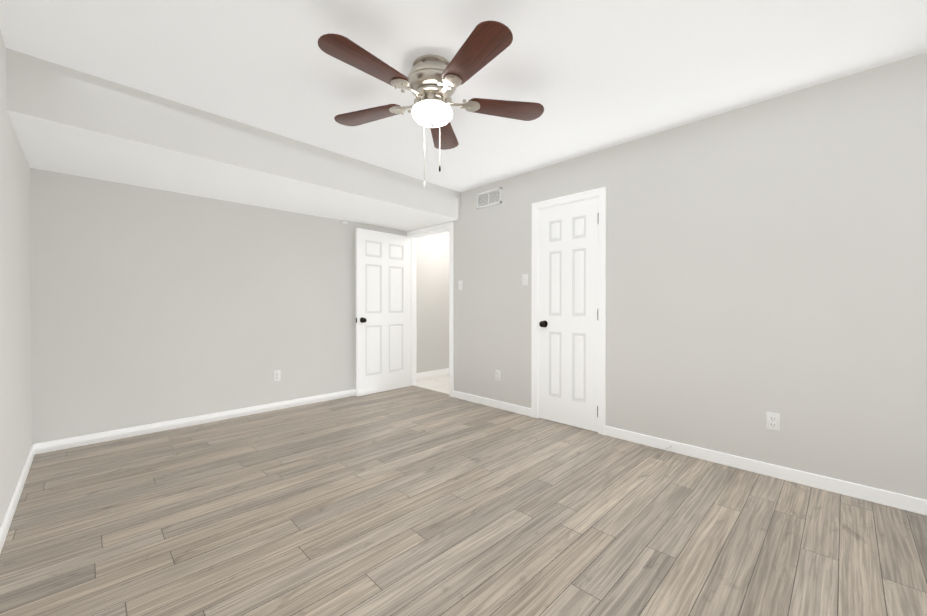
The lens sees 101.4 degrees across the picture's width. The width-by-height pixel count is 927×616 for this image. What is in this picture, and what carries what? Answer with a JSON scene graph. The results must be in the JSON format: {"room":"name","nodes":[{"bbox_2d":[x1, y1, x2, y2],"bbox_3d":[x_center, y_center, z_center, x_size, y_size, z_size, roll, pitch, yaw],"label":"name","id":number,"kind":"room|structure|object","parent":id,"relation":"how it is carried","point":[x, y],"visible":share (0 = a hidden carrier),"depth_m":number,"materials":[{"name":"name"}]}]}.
{"room":"empty bedroom","nodes":[
{"label":"empty bedroom","id":0,"kind":"room"},
{"bbox_2d":[0,31,31,525],"bbox_3d":[-1.279,-0.118,0.791,0.120,2.440,5.790,0,1,-45],"label":"wall","id":1,"kind":"structure","parent":0,"point":[15,354],"depth_m":2.12,"materials":[{"name":"grey paint"}]},
{"bbox_2d":[0,444,34,553],"bbox_3d":[-1.232,1.060,0.846,0.013,0.082,5.550,0,1,-45],"label":"baseboard","id":2,"kind":"structure","parent":1,"relation":"attached to","point":[8,517],"depth_m":2.04,"materials":[{"name":"white wood"}]},
{"bbox_2d":[30,168,406,443],"bbox_3d":[-2.020,-0.141,4.052,3.428,2.440,0.120,0,1,-45],"label":"wall","id":3,"kind":"structure","parent":0,"point":[149,305],"depth_m":3.40,"materials":[{"name":"grey paint"}]},
{"bbox_2d":[35,389,355,454],"bbox_3d":[-1.969,1.038,4.018,3.415,0.082,0.013,0,1,-45],"label":"baseboard","id":4,"kind":"structure","parent":3,"relation":"attached to","point":[68,443],"depth_m":3.40,"materials":[{"name":"white wood"}]},
{"bbox_2d":[274,370,280,380],"bbox_3d":[-1.972,0.716,4.015,0.070,0.115,0.008,0,1,-45],"label":"electrical outlet","id":5,"kind":"object","parent":3,"relation":"attached to","point":[277,375],"visible":1,"depth_m":4.02,"materials":[{"name":"white plastic"}]},
{"bbox_2d":[356,228,409,396],"bbox_3d":[-1.000,0.051,4.865,0.830,2.030,0.159,0,1,-45],"label":"hall door","id":6,"kind":"structure","parent":3,"relation":"in","point":[382,311],"depth_m":4.83,"materials":[{"name":"white wood"}]},
{"bbox_2d":[416,232,448,372],"bbox_3d":[-0.275,-0.156,6.239,1.890,2.440,0.100,0,1,-45],"label":"wall","id":7,"kind":"structure","parent":0,"point":[432,285],"depth_m":5.96,"materials":[{"name":"grey paint"}]},
{"bbox_2d":[417,368,448,377],"bbox_3d":[-0.271,1.024,6.171,1.790,0.082,0.013,0,1,-45],"label":"baseboard","id":8,"kind":"structure","parent":7,"relation":"attached to","point":[432,373],"depth_m":5.96,"materials":[{"name":"white wood"}]},
{"bbox_2d":[0,373,926,615],"bbox_3d":[0.540,1.113,2.827,5.558,0.050,6.100,0,1,-45],"label":"floor","id":9,"kind":"structure","parent":0,"point":[411,501],"depth_m":1.89,"materials":[{"name":"laminate"}]},
{"bbox_2d":[0,0,926,191],"bbox_3d":[0.540,-1.382,2.810,5.558,0.060,6.100,0,1,-45],"label":"ceiling","id":10,"kind":"structure","parent":0,"point":[591,76],"depth_m":2.05,"materials":[{"name":"white paint"}]},
{"bbox_2d":[6,48,459,231],"bbox_3d":[-1.565,-1.198,3.587,3.428,0.320,1.170,0,1,-45],"label":"soffit beam","id":11,"kind":"structure","parent":10,"relation":"attached to","point":[66,120],"depth_m":2.75,"materials":[{"name":"grey paint"}]},
{"bbox_2d":[318,21,543,187],"bbox_3d":[-0.196,-1.016,2.087,1.242,0.662,1.272,0,1,-45],"label":"ceiling fan","id":12,"kind":"object","parent":10,"relation":"hanging from","point":[431,82],"visible":1,"depth_m":2.01,"materials":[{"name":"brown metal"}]},
{"bbox_2d":[413,52,926,499],"bbox_3d":[1.128,-0.136,3.403,0.120,2.440,6.100,0,1,-45],"label":"wall","id":13,"kind":"structure","parent":0,"point":[764,257],"depth_m":2.50,"materials":[{"name":"grey paint"}]},
{"bbox_2d":[407,222,453,396],"bbox_3d":[-0.415,0.017,4.955,0.160,2.112,0.964,0,1,-45],"label":"door frame","id":14,"kind":"structure","parent":13,"relation":"attached to","point":[433,230],"depth_m":4.96,"materials":[{"name":"white wood"}]},
{"bbox_2d":[458,280,462,289],"bbox_3d":[-0.039,-0.269,4.478,0.017,0.115,0.070,0,1,-45],"label":"switch plate","id":15,"kind":"object","parent":13,"relation":"attached to","point":[460,284],"visible":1,"depth_m":4.48,"materials":[{"name":"white plastic"}]},
{"bbox_2d":[477,187,501,208],"bbox_3d":[0.277,-1.202,4.157,0.012,0.170,0.360,0,1,-45],"label":"air vent","id":16,"kind":"object","parent":13,"relation":"in","point":[489,198],"visible":1,"depth_m":4.14,"materials":[{"name":"white metal"}]},
{"bbox_2d":[453,391,530,416],"bbox_3d":[0.280,1.037,4.169,0.013,0.082,1.139,0,1,-45],"label":"baseboard","id":17,"kind":"structure","parent":13,"relation":"attached to","point":[522,410],"depth_m":4.11,"materials":[{"name":"white wood"}]},
{"bbox_2d":[495,370,500,380],"bbox_3d":[0.370,0.724,4.080,0.008,0.115,0.070,0,1,-45],"label":"electrical outlet","id":18,"kind":"object","parent":13,"relation":"attached to","point":[497,375],"visible":1,"depth_m":4.07,"materials":[{"name":"white plastic"}]},
{"bbox_2d":[522,274,527,285],"bbox_3d":[0.617,-0.284,3.818,0.017,0.115,0.070,0,1,-45],"label":"switch plate","id":19,"kind":"object","parent":13,"relation":"attached to","point":[524,279],"visible":1,"depth_m":3.82,"materials":[{"name":"white plastic"}]},
{"bbox_2d":[539,198,597,431],"bbox_3d":[0.944,0.060,3.485,0.097,2.030,0.618,0,1,-45],"label":"closet door","id":20,"kind":"structure","parent":13,"relation":"in","point":[568,314],"depth_m":3.48,"materials":[{"name":"white wood"}]},
{"bbox_2d":[531,187,605,435],"bbox_3d":[0.986,0.027,3.532,0.140,2.112,0.750,0,1,-45],"label":"door frame","id":21,"kind":"structure","parent":13,"relation":"attached to","point":[599,194],"depth_m":3.33,"materials":[{"name":"white wood"}]},
{"bbox_2d":[605,426,926,515],"bbox_3d":[2.174,1.051,2.265,0.013,0.082,2.733,0,1,-45],"label":"baseboard","id":22,"kind":"structure","parent":13,"relation":"attached to","point":[890,499],"depth_m":2.40,"materials":[{"name":"white wood"}]},
{"bbox_2d":[766,412,779,431],"bbox_3d":[1.996,0.732,2.446,0.008,0.115,0.070,0,1,-45],"label":"electrical outlet","id":23,"kind":"object","parent":13,"relation":"attached to","point":[773,421],"visible":1,"depth_m":2.44,"materials":[{"name":"white plastic"}]}
]}

